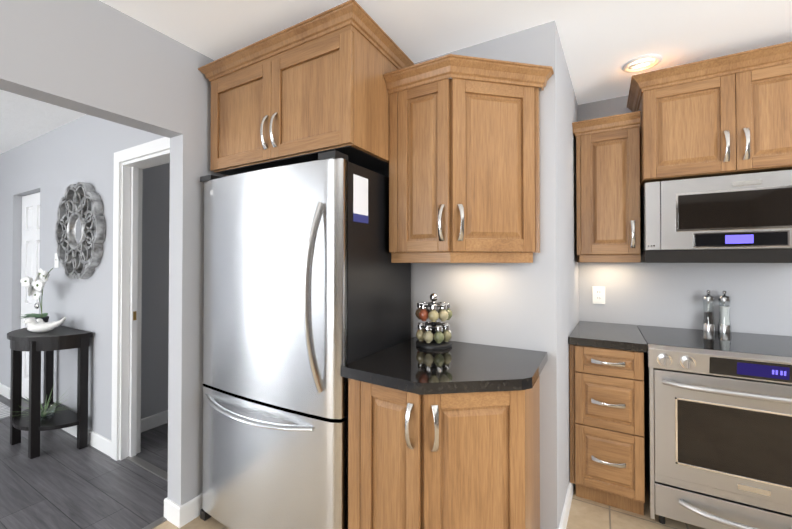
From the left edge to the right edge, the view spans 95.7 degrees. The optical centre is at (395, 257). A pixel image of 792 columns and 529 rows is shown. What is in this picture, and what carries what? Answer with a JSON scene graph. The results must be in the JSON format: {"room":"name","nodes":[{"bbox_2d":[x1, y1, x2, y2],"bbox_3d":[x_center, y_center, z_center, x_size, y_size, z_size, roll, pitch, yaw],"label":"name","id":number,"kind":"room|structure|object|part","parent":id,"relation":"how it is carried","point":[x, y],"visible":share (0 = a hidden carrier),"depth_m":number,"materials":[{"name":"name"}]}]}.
{"room":"kitchen","nodes":[
{"label":"kitchen","id":0,"kind":"room"},
{"bbox_2d":[0,394,167,528],"bbox_3d":[-3.526,1.373,1.496,3.700,0.050,6.770,0,-1,30],"label":"floor","id":1,"kind":"structure","parent":0,"point":[62,481],"depth_m":2.14,"materials":[{"name":"grey wood"}]},
{"bbox_2d":[0,402,9,419],"bbox_3d":[-4.138,1.354,2.676,1.070,0.012,1.615,0,-1,30],"label":"rug","id":2,"kind":"object","parent":1,"relation":"on","point":[4,411],"depth_m":3.15,"materials":[{"name":"white fabric"}]},
{"bbox_2d":[7,325,92,458],"bbox_3d":[-2.584,0.950,2.610,0.730,0.820,0.335,0,-1,30],"label":"table","id":3,"kind":"object","parent":1,"relation":"on","point":[35,344],"visible":0.85,"depth_m":2.54,"materials":[{"name":"black wood"}]},
{"bbox_2d":[24,317,65,331],"bbox_3d":[-2.538,0.483,2.587,0.185,0.112,0.185,0,-1,30],"label":"bowl","id":4,"kind":"object","parent":3,"relation":"on","point":[33,324],"visible":1,"depth_m":2.56,"materials":[{"name":"white ceramic"}]},
{"bbox_2d":[20,268,52,321],"bbox_3d":[-2.720,0.308,2.731,0.490,0.464,0.182,0,-1,30],"label":"orchid","id":5,"kind":"object","parent":4,"relation":"in","point":[35,287],"visible":1,"depth_m":2.77,"materials":[{"name":"white plant"}]},
{"bbox_2d":[40,404,55,419],"bbox_3d":[-2.547,1.121,2.593,0.120,0.075,0.120,0,-1,30],"label":"glass bowl","id":6,"kind":"object","parent":3,"relation":"on","point":[49,414],"visible":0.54,"depth_m":2.58,"materials":[{"name":"clear glass"}]},
{"bbox_2d":[9,385,68,417],"bbox_3d":[-2.562,1.044,2.583,0.308,0.217,0.355,0,-1,30],"label":"air plant","id":7,"kind":"object","parent":6,"relation":"in","point":[45,407],"visible":0.46,"depth_m":2.61,"materials":[{"name":"green plant"}]},
{"bbox_2d":[0,115,169,439],"bbox_3d":[-2.645,0.143,2.935,3.580,2.440,0.120,0,-1,30],"label":"wall","id":8,"kind":"structure","parent":0,"point":[52,166],"depth_m":2.60,"materials":[{"name":"grey paint"}]},
{"bbox_2d":[0,383,9,398],"bbox_3d":[-3.973,1.320,3.603,0.540,0.100,0.012,0,-1,30],"label":"baseboard","id":9,"kind":"structure","parent":8,"relation":"attached to","point":[4,390],"depth_m":3.53,"materials":[{"name":"white wood"}]},
{"bbox_2d":[21,192,39,399],"bbox_3d":[-3.410,0.376,3.348,0.690,1.966,0.105,0,-1,30],"label":"closet door","id":10,"kind":"structure","parent":8,"relation":"in","point":[30,255],"depth_m":3.44,"materials":[{"name":"white wood"}]},
{"bbox_2d":[54,253,58,267],"bbox_3d":[-2.792,0.023,2.942,0.080,0.120,0.016,0,-1,30],"label":"light switch","id":11,"kind":"object","parent":8,"relation":"attached to","point":[56,263],"visible":0.94,"depth_m":2.94,"materials":[{"name":"white plastic"}]},
{"bbox_2d":[55,182,105,278],"bbox_3d":[-2.377,-0.200,2.683,0.729,0.715,0.056,0,-1,30],"label":"sunburst mirror","id":12,"kind":"object","parent":8,"relation":"attached to","point":[80,230],"visible":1,"depth_m":2.64,"materials":[{"name":"silver glass"}]},
{"bbox_2d":[62,425,110,456],"bbox_3d":[-2.528,1.311,2.780,1.385,0.100,0.012,0,-1,30],"label":"baseboard","id":13,"kind":"structure","parent":8,"relation":"attached to","point":[96,440],"depth_m":2.55,"materials":[{"name":"white wood"}]},
{"bbox_2d":[111,137,169,460],"bbox_3d":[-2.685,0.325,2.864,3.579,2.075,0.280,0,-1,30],"label":"door frame","id":14,"kind":"structure","parent":8,"relation":"attached to","point":[126,316],"depth_m":2.43,"materials":[{"name":"white wood"}]},
{"bbox_2d":[141,410,167,431],"bbox_3d":[-1.682,1.317,3.329,0.012,0.100,1.520,0,-1,30],"label":"baseboard","id":15,"kind":"structure","parent":8,"relation":"attached to","point":[158,419],"depth_m":2.87,"materials":[{"name":"white wood"}]},
{"bbox_2d":[0,0,226,505],"bbox_3d":[-1.867,0.118,0.565,0.120,2.440,6.770,0,-1,30],"label":"wall","id":16,"kind":"structure","parent":0,"point":[98,58],"depth_m":1.74,"materials":[{"name":"grey paint"}]},
{"bbox_2d":[175,494,201,527],"bbox_3d":[-0.899,1.304,2.117,0.012,0.100,0.751,0,-1,30],"label":"baseboard","id":17,"kind":"structure","parent":16,"relation":"attached to","point":[177,515],"depth_m":1.83,"materials":[{"name":"white wood"}]},
{"bbox_2d":[126,456,167,480],"bbox_3d":[-1.498,1.353,2.260,0.730,0.006,0.045,0,-1,30],"label":"trim","id":18,"kind":"structure","parent":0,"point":[153,469],"depth_m":2.30,"materials":[{"name":"grey wood"}]},
{"bbox_2d":[142,516,166,528],"bbox_3d":[-1.930,1.335,0.562,0.040,0.006,3.005,0,-1,30],"label":"trim","id":19,"kind":"structure","parent":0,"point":[154,524],"depth_m":1.81,"materials":[{"name":"grey"}]},
{"bbox_2d":[0,0,791,153],"bbox_3d":[-1.597,-1.134,0.424,8.140,0.060,6.770,0,-1,30],"label":"ceiling","id":20,"kind":"structure","parent":0,"point":[603,42],"depth_m":1.70,"materials":[{"name":"white paint"}]},
{"bbox_2d":[622,54,661,72],"bbox_3d":[1.372,-1.078,2.001,0.184,0.034,0.184,0,-1,30],"label":"recessed light","id":21,"kind":"object","parent":20,"relation":"in","point":[640,66],"visible":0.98,"depth_m":1.99,"materials":[{"name":"white"}]},
{"bbox_2d":[153,480,704,528],"bbox_3d":[0.011,1.351,-0.517,4.440,0.050,6.770,0,-1,30],"label":"floor","id":22,"kind":"structure","parent":0,"point":[584,513],"depth_m":1.84,"materials":[{"name":"beige tile"}]},
{"bbox_2d":[200,150,410,528],"bbox_3d":[-0.491,0.466,1.871,0.915,1.772,0.722,0,-1,30],"label":"fridge","id":23,"kind":"object","parent":22,"relation":"on","point":[306,289],"visible":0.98,"depth_m":1.57,"materials":[{"name":"silver metal"}]},
{"bbox_3d":[-0.633,0.974,1.615,0.915,0.630,0.147,0,-1,30],"label":"door","id":24,"kind":"part","parent":23,"relation":"part of","materials":[{"name":"silver metal"}]},
{"bbox_3d":[-0.633,0.124,1.624,0.915,1.040,0.147,0,-1,30],"label":"door","id":25,"kind":"part","parent":23,"relation":"part of","materials":[{"name":"silver metal"}]},
{"bbox_2d":[341,337,547,528],"bbox_3d":[0.232,0.890,1.516,0.682,0.915,0.682,0,-1,30],"label":"base cabinet","id":26,"kind":"object","parent":22,"relation":"on","point":[448,438],"visible":1,"depth_m":1.29,"materials":[{"name":"brown wood"}]},
{"bbox_2d":[415,293,452,349],"bbox_3d":[0.188,0.306,1.780,0.185,0.259,0.185,0,-1,30],"label":"spice rack","id":27,"kind":"object","parent":26,"relation":"on","point":[433,334],"visible":1,"depth_m":1.72,"materials":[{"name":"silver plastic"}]},
{"bbox_2d":[568,321,646,514],"bbox_3d":[1.260,0.897,2.152,0.359,0.915,0.659,0,-1,30],"label":"drawers","id":28,"kind":"object","parent":22,"relation":"on","point":[607,435],"visible":1,"depth_m":1.90,"materials":[{"name":"brown wood"}]},
{"bbox_2d":[637,325,791,528],"bbox_3d":[1.736,0.894,1.851,0.760,0.915,0.705,0,-1,30],"label":"range","id":29,"kind":"object","parent":22,"relation":"on","point":[718,426],"visible":0.98,"depth_m":1.67,"materials":[{"name":"silver metal"}]},
{"bbox_2d":[702,290,714,331],"bbox_3d":[1.870,0.317,2.143,0.060,0.245,0.060,0,-1,30],"label":"pepper mill","id":30,"kind":"object","parent":29,"relation":"on","point":[708,324],"visible":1,"depth_m":2.13,"materials":[{"name":"silver metal"}]},
{"bbox_2d":[718,291,731,332],"bbox_3d":[1.936,0.316,2.111,0.060,0.245,0.060,0,-1,30],"label":"salt mill","id":31,"kind":"object","parent":29,"relation":"on","point":[724,325],"visible":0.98,"depth_m":2.10,"materials":[{"name":"silver metal"}]},
{"bbox_2d":[411,21,563,528],"bbox_3d":[0.045,0.134,2.094,1.648,2.440,0.120,0,-1,30],"label":"wall","id":32,"kind":"structure","parent":0,"point":[511,305],"depth_m":1.71,"materials":[{"name":"grey paint"}]},
{"bbox_2d":[198,0,414,176],"bbox_3d":[-0.445,-0.728,1.929,1.020,0.548,0.663,0,-1,30],"label":"upper cabinet","id":33,"kind":"object","parent":32,"relation":"attached to","point":[309,89],"visible":0.94,"depth_m":1.62,"materials":[{"name":"maple"},{"name":"chrome"}]},
{"bbox_2d":[383,54,553,262],"bbox_3d":[0.333,-0.414,1.650,0.689,0.877,0.373,0,-1,30],"label":"upper cabinet","id":34,"kind":"object","parent":32,"relation":"attached to","point":[464,164],"visible":1,"depth_m":1.60,"materials":[{"name":"brown wood"}]},
{"bbox_2d":[560,41,583,502],"bbox_3d":[0.985,0.135,2.157,0.164,2.440,0.900,0,-1,30],"label":"wall","id":35,"kind":"structure","parent":0,"point":[573,302],"depth_m":2.05,"materials":[{"name":"grey paint"}]},
{"bbox_2d":[559,481,574,528],"bbox_3d":[1.000,1.304,2.065,0.084,0.100,1.061,0,-1,30],"label":"baseboard","id":36,"kind":"structure","parent":35,"relation":"attached to","point":[566,509],"depth_m":1.84,"materials":[{"name":"white wood"}]},
{"bbox_2d":[572,111,640,262],"bbox_3d":[1.323,-0.402,2.295,0.384,0.867,0.373,0,-1,30],"label":"upper cabinet","id":37,"kind":"object","parent":35,"relation":"attached to","point":[608,188],"visible":0.98,"depth_m":2.16,"materials":[{"name":"brown wood"}]},
{"bbox_2d":[580,95,791,335],"bbox_3d":[2.324,0.133,2.005,2.642,2.440,0.120,0,-1,30],"label":"wall","id":38,"kind":"structure","parent":0,"point":[646,294],"depth_m":2.24,"materials":[{"name":"grey paint"}]},
{"bbox_2d":[592,286,604,303],"bbox_3d":[1.393,0.258,2.459,0.076,0.120,0.008,0,-1,30],"label":"electrical outlet","id":39,"kind":"object","parent":38,"relation":"attached to","point":[598,292],"visible":1,"depth_m":2.46,"materials":[{"name":"white plastic"}]},
{"bbox_2d":[626,41,791,189],"bbox_3d":[1.919,-0.728,1.909,1.135,0.575,0.458,0,-1,30],"label":"upper cabinet","id":40,"kind":"object","parent":38,"relation":"attached to","point":[730,114],"visible":0.96,"depth_m":1.86,"materials":[{"name":"brown wood"}]},
{"bbox_2d":[640,170,791,262],"bbox_3d":[1.813,-0.197,1.969,0.760,0.451,0.447,0,-1,30],"label":"microwave","id":41,"kind":"object","parent":40,"relation":"attached to","point":[742,218],"visible":0.96,"depth_m":1.85,"materials":[{"name":"silver metal"}]}
]}

